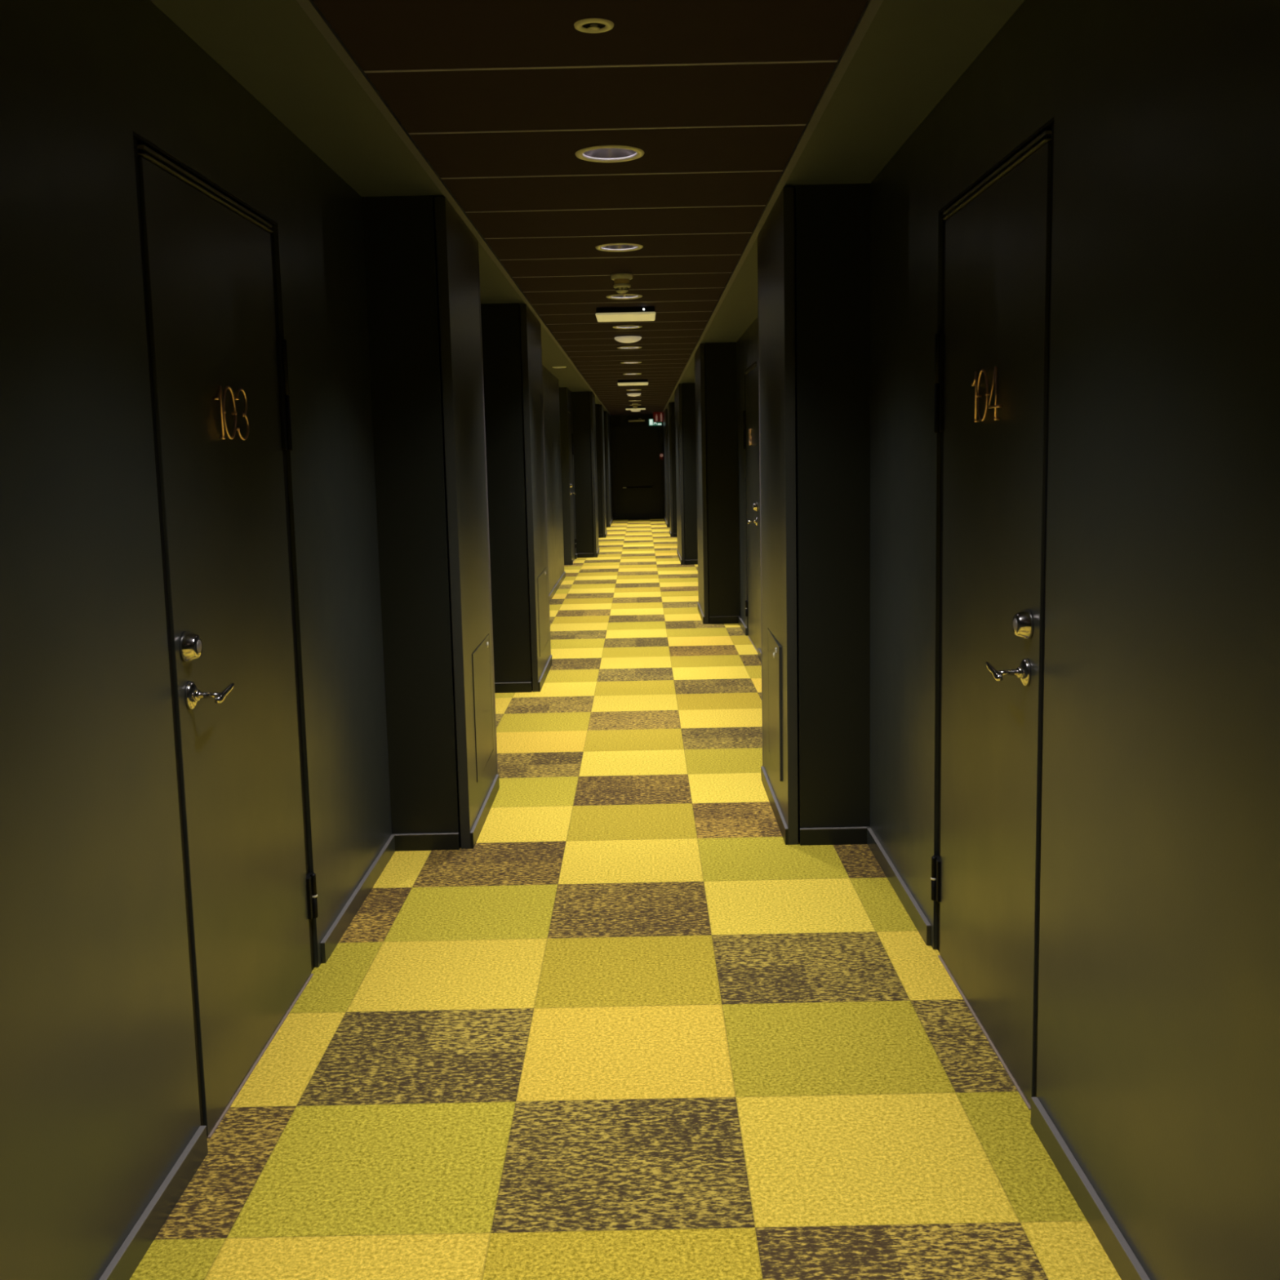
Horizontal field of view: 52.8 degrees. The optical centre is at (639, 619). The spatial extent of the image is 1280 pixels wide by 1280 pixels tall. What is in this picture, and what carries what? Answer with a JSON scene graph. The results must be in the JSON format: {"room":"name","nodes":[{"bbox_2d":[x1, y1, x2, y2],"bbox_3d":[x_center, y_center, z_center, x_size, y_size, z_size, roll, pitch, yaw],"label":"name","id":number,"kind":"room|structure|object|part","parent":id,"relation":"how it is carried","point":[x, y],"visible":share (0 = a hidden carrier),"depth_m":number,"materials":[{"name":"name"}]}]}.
{"room":"hotel corridor","nodes":[
{"label":"hotel corridor","id":0,"kind":"room"},
{"bbox_2d":[0,0,576,1279],"bbox_3d":[-1.024,-1.456,13.499,0.140,2.440,32.400,-1,7,0],"label":"wall","id":1,"kind":"structure","parent":0,"point":[100,1099],"depth_m":2.34,"materials":[{"name":"black paint"}]},
{"bbox_2d":[132,130,318,1138],"bbox_3d":[-0.988,0.034,3.115,0.194,2.095,1.002,-1,7,0],"label":"door","id":2,"kind":"structure","parent":1,"relation":"in","point":[218,366],"depth_m":3.00,"materials":[{"name":"black wood"}]},
{"bbox_3d":[-0.916,0.160,2.792,0.054,0.030,0.116,-1,7,0],"label":"lever","id":3,"kind":"part","parent":2,"relation":"part of","materials":[{"name":"silver metal"}]},
{"bbox_2d":[98,553,577,1279],"bbox_3d":[-0.922,-0.086,12.135,0.013,0.062,29.350,-1,7,0],"label":"baseboard","id":4,"kind":"structure","parent":1,"relation":"attached to","point":[138,1242],"depth_m":2.59,"materials":[{"name":"black paint"}]},
{"bbox_2d":[568,409,576,562],"bbox_3d":[-0.982,-1.847,17.955,0.194,2.095,0.940,-1,7,0],"label":"door","id":5,"kind":"structure","parent":1,"relation":"in","point":[570,434],"depth_m":18.00,"materials":[{"name":"black wood"}]},
{"bbox_2d":[150,0,1024,415],"bbox_3d":[-1.242,-2.725,13.338,4.380,0.251,32.680,-1,7,0],"label":"ceiling","id":6,"kind":"structure","parent":0,"point":[500,98],"depth_m":3.54,"materials":[{"name":"paint"}]},
{"bbox_2d":[552,366,566,368],"bbox_3d":[-0.834,-2.604,13.333,0.146,0.009,0.146,-1,7,0],"label":"recessed light","id":7,"kind":"object","parent":6,"relation":"in","point":[553,366],"visible":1,"depth_m":13.31,"materials":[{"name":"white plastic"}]},
{"bbox_3d":[-0.090,-2.627,13.283,1.142,0.018,32.533,-1,7,0],"label":"panel","id":8,"kind":"part","parent":6,"relation":"part of","materials":[{"name":"brown wood"}]},
{"bbox_2d":[573,17,613,33],"bbox_3d":[-0.100,-1.283,2.798,0.087,0.011,0.087,-1,7,0],"label":"sprinkler head","id":9,"kind":"object","parent":6,"relation":"attached to","point":[592,25],"visible":1,"depth_m":2.79},
{"bbox_2d":[575,145,644,162],"bbox_3d":[-0.095,-1.499,3.981,0.214,0.131,0.214,-1,7,0],"label":"recessed light","id":10,"kind":"object","parent":6,"relation":"in","point":[603,153],"visible":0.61,"depth_m":4.05,"materials":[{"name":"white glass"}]},
{"bbox_2d":[595,243,643,251],"bbox_3d":[-0.094,-1.725,5.766,0.214,0.131,0.214,-1,7,0],"label":"recessed light","id":11,"kind":"object","parent":6,"relation":"in","point":[611,246],"visible":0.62,"depth_m":5.83,"materials":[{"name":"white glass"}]},
{"bbox_2d":[610,273,632,293],"bbox_3d":[-0.093,-1.731,6.660,0.113,0.094,0.113,-1,7,0],"label":"smoke detector","id":12,"kind":"object","parent":6,"relation":"attached to","point":[621,281],"visible":1,"depth_m":6.62,"materials":[{"name":"white plastic"}]},
{"bbox_2d":[605,293,642,299],"bbox_3d":[-0.093,-1.952,7.552,0.214,0.131,0.214,-1,7,0],"label":"recessed light","id":13,"kind":"object","parent":6,"relation":"in","point":[621,296],"visible":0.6,"depth_m":7.62,"materials":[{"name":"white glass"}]},
{"bbox_2d":[595,306,655,321],"bbox_3d":[-0.091,-1.960,8.294,0.378,0.050,0.400,-1,7,0],"label":"emergency light","id":14,"kind":"object","parent":6,"relation":"attached to","point":[616,313],"visible":1,"depth_m":8.11,"materials":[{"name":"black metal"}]},
{"bbox_2d":[595,311,655,321],"bbox_3d":[-0.091,-1.944,8.296,0.378,0.016,0.400,-1,7,0],"label":"diffuser","id":15,"kind":"object","parent":14,"relation":"attached to","point":[601,316],"depth_m":8.19,"materials":[{"name":"plastic"}]},
{"bbox_2d":[613,325,641,328],"bbox_3d":[-0.092,-2.178,9.338,0.214,0.131,0.214,-1,7,0],"label":"recessed light","id":16,"kind":"object","parent":6,"relation":"in","point":[616,326],"visible":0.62,"depth_m":9.40,"materials":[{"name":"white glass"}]},
{"bbox_2d":[614,334,641,342],"bbox_3d":[-0.093,-2.186,10.080,0.214,0.052,0.214,-1,7,0],"label":"dome light","id":17,"kind":"object","parent":6,"relation":"attached to","point":[627,338],"visible":1,"depth_m":10.01,"materials":[{"name":"white glass"}]},
{"bbox_3d":[-0.094,-2.208,10.077,0.184,0.008,0.184,-1,7,0],"label":"mounting plate","id":18,"kind":"part","parent":17,"relation":"part of","materials":[{"name":"white metal"}]},
{"bbox_2d":[617,346,641,349],"bbox_3d":[-0.092,-2.404,11.123,0.214,0.131,0.214,-1,7,0],"label":"recessed light","id":19,"kind":"object","parent":6,"relation":"in","point":[628,347],"visible":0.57,"depth_m":11.19,"materials":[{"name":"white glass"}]},
{"bbox_2d":[620,361,641,364],"bbox_3d":[-0.091,-2.631,12.909,0.214,0.131,0.214,-1,7,0],"label":"recessed light","id":20,"kind":"object","parent":6,"relation":"in","point":[624,362],"visible":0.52,"depth_m":12.95,"materials":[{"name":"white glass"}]},
{"bbox_2d":[622,373,641,374],"bbox_3d":[-0.090,-2.857,14.695,0.214,0.131,0.214,-1,7,0],"label":"recessed light","id":21,"kind":"object","parent":6,"relation":"in","point":[626,373],"visible":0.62,"depth_m":14.68,"materials":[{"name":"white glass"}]},
{"bbox_2d":[617,379,648,386],"bbox_3d":[-0.088,-2.941,16.032,0.378,0.050,0.400,-1,7,0],"label":"emergency light","id":22,"kind":"object","parent":6,"relation":"attached to","point":[621,382],"visible":1,"depth_m":15.84,"materials":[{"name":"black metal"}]},
{"bbox_2d":[617,382,648,386],"bbox_3d":[-0.088,-2.925,16.034,0.378,0.016,0.400,-1,7,0],"label":"diffuser","id":23,"kind":"object","parent":22,"relation":"attached to","point":[620,384],"depth_m":15.85,"materials":[{"name":"plastic"}]},
{"bbox_2d":[626,392,640,396],"bbox_3d":[-0.090,-3.343,19.207,0.214,0.052,0.214,-1,7,0],"label":"dome light","id":24,"kind":"object","parent":6,"relation":"attached to","point":[632,394],"visible":1,"depth_m":19.14,"materials":[{"name":"white glass"}]},
{"bbox_2d":[631,403,638,408],"bbox_3d":[-0.087,-3.813,23.078,0.113,0.094,0.113,-1,7,0],"label":"smoke detector","id":25,"kind":"object","parent":6,"relation":"attached to","point":[634,405],"visible":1,"depth_m":23.04,"materials":[{"name":"white plastic"}]},
{"bbox_2d":[626,406,645,409],"bbox_3d":[-0.085,-4.035,24.663,0.378,0.050,0.400,-1,7,0],"label":"emergency light","id":26,"kind":"object","parent":6,"relation":"attached to","point":[627,407],"visible":0.96,"depth_m":24.48,"materials":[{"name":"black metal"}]},
{"bbox_2d":[626,408,645,409],"bbox_3d":[-0.084,-4.019,24.665,0.378,0.016,0.400,-1,7,0],"label":"diffuser","id":27,"kind":"object","parent":26,"relation":"attached to","point":[626,408],"depth_m":24.50,"materials":[{"name":"plastic"}]},
{"bbox_2d":[648,418,662,426],"bbox_3d":[0.339,-4.450,28.741,0.290,0.269,0.044,-1,7,0],"label":"exit sign","id":28,"kind":"object","parent":6,"relation":"hanging from","point":[651,423],"visible":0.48,"depth_m":28.73,"materials":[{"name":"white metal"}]},
{"bbox_2d":[129,519,1121,1279],"bbox_3d":[-1.143,-0.268,13.851,4.270,0.001,33.000,-1,7,0],"label":"floor","id":29,"kind":"structure","parent":0,"point":[633,1029],"depth_m":3.15,"materials":[{"name":"carpet"}]},
{"bbox_2d":[361,195,499,851],"bbox_3d":[-0.803,-0.374,5.170,0.306,2.380,0.967,-1,7,0],"label":"pillar","id":30,"kind":"structure","parent":29,"relation":"on","point":[422,259],"depth_m":4.75,"materials":[{"name":"black paint"}]},
{"bbox_3d":[-0.778,0.780,5.285,0.305,0.059,0.905,-1,7,0],"label":"skirting","id":31,"kind":"part","parent":30,"relation":"part of","materials":[{"name":"black paint"}]},
{"bbox_3d":[-0.680,-0.431,5.627,0.035,2.373,0.046,-1,7,0],"label":"edge post","id":32,"kind":"part","parent":30,"relation":"part of","materials":[{"name":"grey paint"}]},
{"bbox_2d":[480,302,552,693],"bbox_3d":[-0.802,-0.796,8.501,0.306,2.380,1.182,-1,7,0],"label":"pillar","id":33,"kind":"structure","parent":29,"relation":"on","point":[511,333],"depth_m":7.97,"materials":[{"name":"black paint"}]},
{"bbox_3d":[-0.777,0.358,8.616,0.305,0.059,1.120,-1,7,0],"label":"skirting","id":34,"kind":"part","parent":33,"relation":"part of","materials":[{"name":"black paint"}]},
{"bbox_3d":[-0.679,-0.867,9.065,0.035,2.373,0.046,-1,7,0],"label":"edge post","id":35,"kind":"part","parent":33,"relation":"part of","materials":[{"name":"grey paint"}]},
{"bbox_2d":[571,391,599,557],"bbox_3d":[-0.798,-2.146,19.151,0.306,2.380,1.112,-1,7,0],"label":"pillar","id":36,"kind":"structure","parent":29,"relation":"on","point":[584,420],"depth_m":18.63,"materials":[{"name":"black paint"}]},
{"bbox_3d":[-0.773,-0.992,19.266,0.305,0.059,1.050,-1,7,0],"label":"skirting","id":37,"kind":"part","parent":36,"relation":"part of","materials":[{"name":"black paint"}]},
{"bbox_2d":[595,404,607,537],"bbox_3d":[-0.796,-2.719,23.665,0.306,2.380,1.112,-1,7,0],"label":"pillar","id":38,"kind":"structure","parent":29,"relation":"on","point":[602,532],"depth_m":23.16,"materials":[{"name":"black paint"}]},
{"bbox_3d":[-0.771,-1.564,23.780,0.305,0.059,1.050,-1,7,0],"label":"skirting","id":39,"kind":"part","parent":38,"relation":"part of","materials":[{"name":"black paint"}]},
{"bbox_2d":[603,410,613,527],"bbox_3d":[-0.794,-3.274,28.047,0.306,2.380,3.047,-1,7,0],"label":"pillar","id":40,"kind":"structure","parent":29,"relation":"on","point":[606,416],"depth_m":26.68,"materials":[{"name":"black paint"}]},
{"bbox_2d":[662,408,670,527],"bbox_3d":[0.683,-3.275,27.799,0.316,2.380,3.537,-1,7,0],"label":"pillar","id":41,"kind":"structure","parent":29,"relation":"on","point":[665,436],"depth_m":26.34,"materials":[{"name":"black paint"}]},
{"bbox_2d":[653,412,663,422],"bbox_3d":[0.401,-4.363,27.845,0.224,0.219,0.028,-1,7,0],"label":"sign","id":42,"kind":"object","parent":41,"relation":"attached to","point":[657,416],"visible":0.98,"depth_m":27.83,"materials":[{"name":"red plastic"}]},
{"bbox_2d":[667,401,677,537],"bbox_3d":[0.682,-2.725,23.462,0.316,2.380,1.112,-1,7,0],"label":"pillar","id":43,"kind":"structure","parent":29,"relation":"on","point":[671,406],"depth_m":22.95,"materials":[{"name":"black paint"}]},
{"bbox_2d":[674,382,697,564],"bbox_3d":[0.679,-2.044,18.085,0.316,2.380,2.152,-1,7,0],"label":"pillar","id":44,"kind":"structure","parent":29,"relation":"on","point":[684,393],"depth_m":17.07,"materials":[{"name":"black paint"}]},
{"bbox_3d":[0.705,-0.889,18.200,0.315,0.059,2.090,-1,7,0],"label":"skirting","id":45,"kind":"part","parent":44,"relation":"part of","materials":[{"name":"black paint"}]},
{"bbox_2d":[694,342,739,623],"bbox_3d":[0.677,-1.216,11.552,0.316,2.380,1.162,-1,7,0],"label":"pillar","id":46,"kind":"structure","parent":29,"relation":"on","point":[715,363],"depth_m":11.01,"materials":[{"name":"black paint"}]},
{"bbox_3d":[0.549,-1.280,12.107,0.035,2.373,0.046,-1,7,0],"label":"edge post","id":47,"kind":"part","parent":46,"relation":"part of","materials":[{"name":"grey paint"}]},
{"bbox_3d":[0.702,-0.061,11.667,0.315,0.059,1.100,-1,7,0],"label":"skirting","id":48,"kind":"part","parent":46,"relation":"part of","materials":[{"name":"black paint"}]},
{"bbox_2d":[757,183,870,845],"bbox_3d":[0.673,-0.406,5.170,0.318,2.380,1.047,-1,7,0],"label":"pillar","id":49,"kind":"structure","parent":29,"relation":"on","point":[814,242],"depth_m":4.70,"materials":[{"name":"black paint"}]},
{"bbox_3d":[0.546,-0.464,5.668,0.035,2.373,0.046,-1,7,0],"label":"edge post","id":50,"kind":"part","parent":49,"relation":"part of","materials":[{"name":"grey paint"}]},
{"bbox_3d":[0.699,0.748,5.286,0.315,0.059,0.985,-1,7,0],"label":"skirting","id":51,"kind":"part","parent":49,"relation":"part of","materials":[{"name":"black paint"}]},
{"bbox_2d":[610,414,664,519],"bbox_3d":[-0.053,-3.522,29.637,2.070,2.440,0.140,-1,7,0],"label":"wall","id":52,"kind":"structure","parent":0,"point":[615,420],"depth_m":29.45,"materials":[{"name":"black paint"}]},
{"bbox_2d":[296,0,611,415],"bbox_3d":[-0.672,-2.608,13.353,0.029,0.011,32.400,-1,7,0],"label":"trim","id":53,"kind":"structure","parent":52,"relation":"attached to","point":[310,8],"depth_m":3.64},
{"bbox_2d":[612,417,662,519],"bbox_3d":[-0.057,-3.437,29.527,1.120,2.298,0.100,-1,7,0],"label":"door","id":54,"kind":"structure","parent":52,"relation":"in","point":[637,464],"depth_m":29.55,"materials":[{"name":"black paint"}]},
{"bbox_2d":[659,453,662,459],"bbox_3d":[0.489,-3.728,29.497,0.083,0.140,0.076,-1,7,0],"label":"button","id":55,"kind":"object","parent":52,"relation":"attached to","point":[660,454],"visible":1,"depth_m":29.48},
{"bbox_2d":[662,0,883,412],"bbox_3d":[0.493,-2.633,13.349,0.029,0.011,32.400,-1,7,0],"label":"trim","id":56,"kind":"structure","parent":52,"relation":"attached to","point":[872,6],"depth_m":3.70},
{"bbox_2d":[736,0,1279,1279],"bbox_3d":[0.905,-1.497,13.493,0.140,2.440,32.400,-1,7,0],"label":"wall","id":57,"kind":"structure","parent":0,"point":[1158,1065],"depth_m":2.15,"materials":[{"name":"black paint"}]},
{"bbox_2d":[742,360,759,652],"bbox_3d":[0.871,-0.840,9.691,0.194,2.095,1.090,-1,7,0],"label":"door","id":58,"kind":"structure","parent":57,"relation":"in","point":[749,418],"depth_m":9.67,"materials":[{"name":"black wood"}]},
{"bbox_3d":[0.864,-0.840,9.691,0.048,2.095,1.090,-1,7,0],"label":"frame","id":59,"kind":"part","parent":58,"relation":"part of","materials":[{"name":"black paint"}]},
{"bbox_2d":[737,616,1150,1279],"bbox_3d":[0.854,-0.094,11.887,0.013,0.062,28.860,-1,7,0],"label":"baseboard","id":60,"kind":"structure","parent":57,"relation":"attached to","point":[1122,1258],"depth_m":2.55,"materials":[{"name":"black paint"}]},
{"bbox_2d":[930,116,1053,1110],"bbox_3d":[0.868,-0.012,3.153,0.194,2.095,0.990,-1,7,0],"label":"door","id":61,"kind":"structure","parent":57,"relation":"in","point":[992,351],"depth_m":3.05,"materials":[{"name":"black wood"}]},
{"bbox_3d":[0.800,0.115,2.852,0.054,0.030,0.116,-1,7,0],"label":"lever","id":62,"kind":"part","parent":61,"relation":"part of","materials":[{"name":"silver metal"}]}
]}

